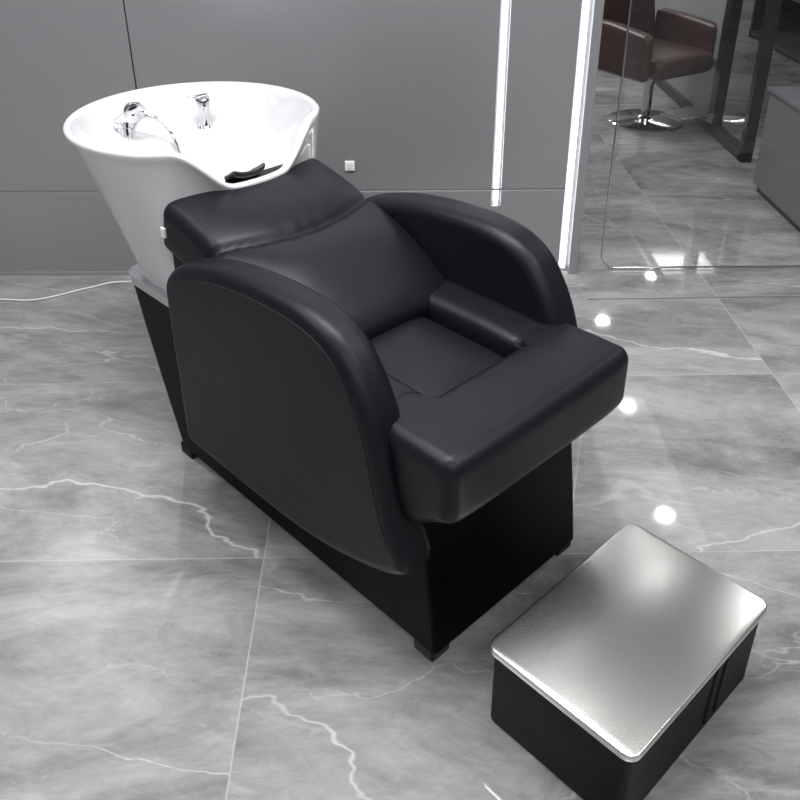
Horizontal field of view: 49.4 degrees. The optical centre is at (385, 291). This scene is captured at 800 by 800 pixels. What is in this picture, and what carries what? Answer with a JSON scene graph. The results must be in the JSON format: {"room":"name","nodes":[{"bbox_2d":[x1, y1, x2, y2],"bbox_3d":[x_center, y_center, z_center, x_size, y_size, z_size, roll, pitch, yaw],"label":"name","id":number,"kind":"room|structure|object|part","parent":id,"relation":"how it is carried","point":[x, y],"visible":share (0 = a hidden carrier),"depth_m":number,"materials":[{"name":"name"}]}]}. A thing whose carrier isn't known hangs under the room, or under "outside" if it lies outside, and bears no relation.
{"room":"salon","nodes":[
{"label":"salon","id":0,"kind":"room"},
{"bbox_2d":[0,0,799,799],"bbox_3d":[0.286,-0.086,3.540,12.075,0.058,14.375,-1,28,0],"label":"floor","id":1,"kind":"structure","parent":0,"point":[163,636],"depth_m":2.15,"materials":[{"name":"grey stone"}]},
{"bbox_2d":[0,281,131,300],"bbox_3d":[-1.536,0.019,3.320,1.915,0.007,0.539,7,29,14],"label":"power cable","id":2,"kind":"object","parent":1,"relation":"on","point":[113,281],"visible":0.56,"depth_m":3.33,"materials":[{"name":"grey plastic"}]},
{"bbox_2d":[0,192,137,271],"bbox_3d":[-1.662,-0.241,3.432,1.543,0.338,0.070,0,28,1],"label":"panel","id":3,"kind":"object","parent":1,"relation":"on","point":[75,231],"visible":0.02,"depth_m":3.40,"materials":[{"name":"grey paint"}]},
{"bbox_2d":[129,158,627,661],"bbox_3d":[-0.101,0.171,2.158,0.648,0.798,1.254,-24,36,-37],"label":"chair","id":4,"kind":"object","parent":1,"relation":"on","point":[404,384],"visible":0.98,"depth_m":1.88,"materials":[{"name":"black leather"}]},
{"bbox_2d":[63,81,319,290],"bbox_3d":[-0.517,-0.309,2.384,0.616,0.409,0.662,23,36,37],"label":"basin","id":5,"kind":"object","parent":4,"relation":"on","point":[143,150],"visible":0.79,"depth_m":2.38,"materials":[{"name":"white ceramic"}]},
{"bbox_3d":[-0.722,-0.473,2.388,0.087,0.072,0.033,20,34,33],"label":"spray handle","id":6,"kind":"part","parent":5,"relation":"part of","materials":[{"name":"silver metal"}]},
{"bbox_2d":[187,93,213,128],"bbox_3d":[-0.521,-0.515,2.474,0.062,0.113,0.102,-1,28,0],"label":"tap","id":7,"kind":"object","parent":5,"relation":"on","point":[202,117],"depth_m":2.49,"materials":[{"name":"silver metal"}]},
{"bbox_3d":[-0.245,0.199,1.810,0.003,0.399,0.716,-24,36,-37],"label":"armrest seam","id":8,"kind":"part","parent":4,"relation":"part of","materials":[{"name":"black leather"}]},
{"bbox_3d":[-0.213,0.242,1.872,0.092,0.598,0.813,-24,36,-37],"label":"armrest","id":9,"kind":"part","parent":4,"relation":"part of","materials":[{"name":"black leather"}]},
{"bbox_3d":[-0.183,-0.067,2.117,0.482,0.338,0.569,-24,36,-37],"label":"backrest","id":10,"kind":"part","parent":4,"relation":"part of","materials":[{"name":"black leather"}]},
{"bbox_3d":[0.166,0.050,2.222,0.100,0.598,0.753,-24,36,-37],"label":"armrest","id":11,"kind":"part","parent":4,"relation":"part of","materials":[{"name":"black leather"}]},
{"bbox_2d":[499,190,564,263],"bbox_3d":[0.559,-0.248,3.389,0.242,0.338,0.069,0,28,1],"label":"panel","id":12,"kind":"object","parent":1,"relation":"on","point":[539,211],"visible":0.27,"depth_m":3.32,"materials":[{"name":"grey paint"}]},
{"bbox_2d":[491,524,766,799],"bbox_3d":[0.476,0.731,1.722,0.484,0.207,0.323,-24,36,-37],"label":"footstool","id":13,"kind":"object","parent":1,"relation":"on","point":[609,676],"visible":1,"depth_m":1.63,"materials":[{"name":"silver metal"}]},
{"bbox_2d":[598,0,716,131],"bbox_3d":[1.536,-1.444,4.993,0.621,0.943,0.818,-16,32,-26],"label":"armchair","id":14,"kind":"object","parent":1,"relation":"on","point":[676,43],"visible":0.77,"depth_m":4.95,"materials":[{"name":"brown leather"}]},
{"bbox_3d":[1.306,-1.359,4.877,0.080,0.288,0.483,-16,32,-26],"label":"armrest","id":15,"kind":"part","parent":14,"relation":"part of","materials":[{"name":"brown leather"}]},
{"bbox_2d":[603,0,654,36],"bbox_3d":[1.382,-1.736,5.130,0.506,0.552,0.218,-16,32,-26],"label":"cushion","id":16,"kind":"object","parent":14,"relation":"on","point":[642,18],"depth_m":5.13,"materials":[{"name":"leather"}]},
{"bbox_2d":[649,37,712,80],"bbox_3d":[1.552,-1.345,5.016,0.460,0.126,0.506,-16,32,-26],"label":"seat cushion","id":17,"kind":"object","parent":14,"relation":"on","point":[672,57],"depth_m":4.86,"materials":[{"name":"leather"}]},
{"bbox_3d":[1.772,-1.492,5.115,0.080,0.288,0.483,-16,32,-26],"label":"armrest","id":18,"kind":"part","parent":14,"relation":"part of","materials":[{"name":"brown leather"}]},
{"bbox_2d":[588,295,799,299],"bbox_3d":[2.450,0.005,3.249,3.381,0.005,0.009,-1,28,0],"label":"trim","id":19,"kind":"structure","parent":1,"relation":"on","point":[751,296],"depth_m":3.25,"materials":[{"name":"silver metal"}]},
{"bbox_2d":[655,80,752,161],"bbox_3d":[1.875,-1.280,5.619,0.058,0.058,2.472,-1,28,0],"label":"rail","id":20,"kind":"object","parent":1,"relation":"on","point":[719,133],"visible":0.54,"depth_m":4.88,"materials":[{"name":"black metal"}]},
{"bbox_2d":[655,0,726,116],"bbox_3d":[1.868,-1.787,5.348,0.012,1.092,2.404,-1,28,0],"label":"glass wall","id":21,"kind":"structure","parent":20,"relation":"on","point":[696,88],"depth_m":5.16,"materials":[{"name":"grey"}]},
{"bbox_2d":[705,0,742,133],"bbox_3d":[1.873,-1.421,4.723,0.058,1.150,0.080,-1,28,0],"label":"post","id":22,"kind":"object","parent":1,"relation":"on","point":[733,9],"visible":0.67,"depth_m":4.78,"materials":[{"name":"black metal"}]},
{"bbox_2d":[738,0,782,162],"bbox_3d":[1.876,-1.192,4.291,0.058,1.150,0.046,-1,28,0],"label":"post","id":23,"kind":"object","parent":1,"relation":"on","point":[773,7],"visible":0.89,"depth_m":4.33,"materials":[{"name":"black metal"}]},
{"bbox_2d":[748,0,799,61],"bbox_3d":[3.243,-2.565,5.367,0.460,2.530,2.875,-1,28,0],"label":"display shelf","id":24,"kind":"object","parent":1,"relation":"on","point":[787,40],"visible":0.83,"depth_m":7.09,"materials":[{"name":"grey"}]},
{"bbox_2d":[753,86,799,232],"bbox_3d":[2.203,-0.568,3.805,0.891,0.500,0.667,-1,28,0],"label":"base cabinet","id":25,"kind":"object","parent":1,"relation":"on","point":[776,179],"visible":1,"depth_m":3.88,"materials":[{"name":"grey laminate"}]},
{"bbox_2d":[491,204,499,212],"bbox_3d":[0.423,-0.218,3.403,0.041,0.274,0.053,0,28,1],"label":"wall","id":26,"kind":"structure","parent":0,"point":[496,208],"depth_m":3.32,"materials":[{"name":"grey laminate"}]},
{"bbox_2d":[0,271,129,275],"bbox_3d":[-2.543,-0.067,3.498,6.452,0.016,0.007,0,28,1],"label":"baseboard","id":27,"kind":"structure","parent":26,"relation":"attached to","point":[83,273],"depth_m":3.47,"materials":[{"name":"silver metal"}]},
{"bbox_3d":[-2.521,-1.462,2.953,6.526,2.990,0.230,0,28,1],"label":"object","id":28,"kind":"object","parent":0,"visible":0},
{"bbox_2d":[0,0,136,190],"bbox_3d":[-1.680,-1.558,2.731,1.543,2.631,0.070,0,28,1],"label":"panel","id":29,"kind":"object","parent":28,"relation":"attached to","point":[58,58],"visible":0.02,"depth_m":3.10,"materials":[{"name":"grey paint"}]},
{"bbox_2d":[124,0,500,188],"bbox_3d":[-0.259,-1.562,2.703,1.290,2.631,0.069,0,28,1],"label":"panel","id":30,"kind":"object","parent":28,"relation":"attached to","point":[405,91],"visible":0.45,"depth_m":3.07,"materials":[{"name":"grey paint"}]},
{"bbox_2d":[345,161,354,170],"bbox_3d":[-0.133,-0.468,3.238,0.037,0.037,0.012,0,28,1],"label":"wall socket","id":31,"kind":"object","parent":30,"relation":"attached to","point":[349,165],"visible":1,"depth_m":3.23,"materials":[{"name":"white plastic"}]},
{"bbox_2d":[360,190,491,209],"bbox_3d":[-0.241,-0.246,3.404,1.290,0.338,0.069,0,28,1],"label":"panel","id":32,"kind":"object","parent":28,"relation":"attached to","point":[482,198],"visible":0.09,"depth_m":3.29,"materials":[{"name":"grey paint"}]},
{"bbox_2d":[0,186,564,192],"bbox_3d":[-2.547,-0.381,3.349,6.452,0.008,0.020,0,28,1],"label":"strip","id":33,"kind":"object","parent":32,"relation":"attached to","point":[499,187],"visible":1,"depth_m":3.29,"materials":[{"name":"silver metal"}]},
{"bbox_2d":[491,0,509,203],"bbox_3d":[0.405,-1.535,2.712,0.030,2.702,0.034,0,28,1],"label":"led strip","id":34,"kind":"object","parent":28,"relation":"attached to","point":[502,1],"visible":0.6,"depth_m":3.14,"materials":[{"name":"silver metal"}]},
{"bbox_2d":[494,0,507,204],"bbox_3d":[0.405,-1.515,2.692,0.013,2.674,0.018,0,28,1],"label":"strip light","id":35,"kind":"object","parent":34,"relation":"attached to","point":[505,6],"visible":1,"depth_m":3.12,"materials":[{"name":"white plastic"}]},
{"bbox_2d":[500,0,581,188],"bbox_3d":[0.542,-1.565,2.687,0.242,2.631,0.069,0,28,1],"label":"panel","id":36,"kind":"object","parent":28,"relation":"attached to","point":[543,35],"visible":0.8,"depth_m":3.10,"materials":[{"name":"grey paint"}]},
{"bbox_2d":[558,0,592,270],"bbox_3d":[0.685,-1.409,2.774,0.039,2.990,0.034,0,28,1],"label":"led strip","id":37,"kind":"object","parent":28,"relation":"attached to","point":[591,1],"visible":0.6,"depth_m":3.19,"materials":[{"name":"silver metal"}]},
{"bbox_2d":[560,0,589,267],"bbox_3d":[0.683,-1.397,2.751,0.014,2.944,0.018,0,28,1],"label":"strip light","id":38,"kind":"object","parent":37,"relation":"attached to","point":[586,2],"visible":1,"depth_m":3.17,"materials":[{"name":"white plastic"}]},
{"bbox_2d":[567,0,604,273],"bbox_3d":[0.724,-1.460,2.868,0.035,2.990,0.304,0,28,1],"label":"end reveal","id":39,"kind":"object","parent":28,"relation":"attached to","point":[598,5],"visible":0.49,"depth_m":3.17,"materials":[{"name":"grey metal"}]},
{"label":"glass pane","id":40,"kind":"object","parent":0,"visible":0},
{"bbox_2d":[600,0,799,268],"bbox_3d":[2.478,-1.372,2.777,3.287,2.872,0.008,-1,28,1],"label":"glass edge","id":41,"kind":"object","parent":40,"relation":"attached to","point":[630,5],"visible":1,"depth_m":3.36,"materials":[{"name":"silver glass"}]}
]}

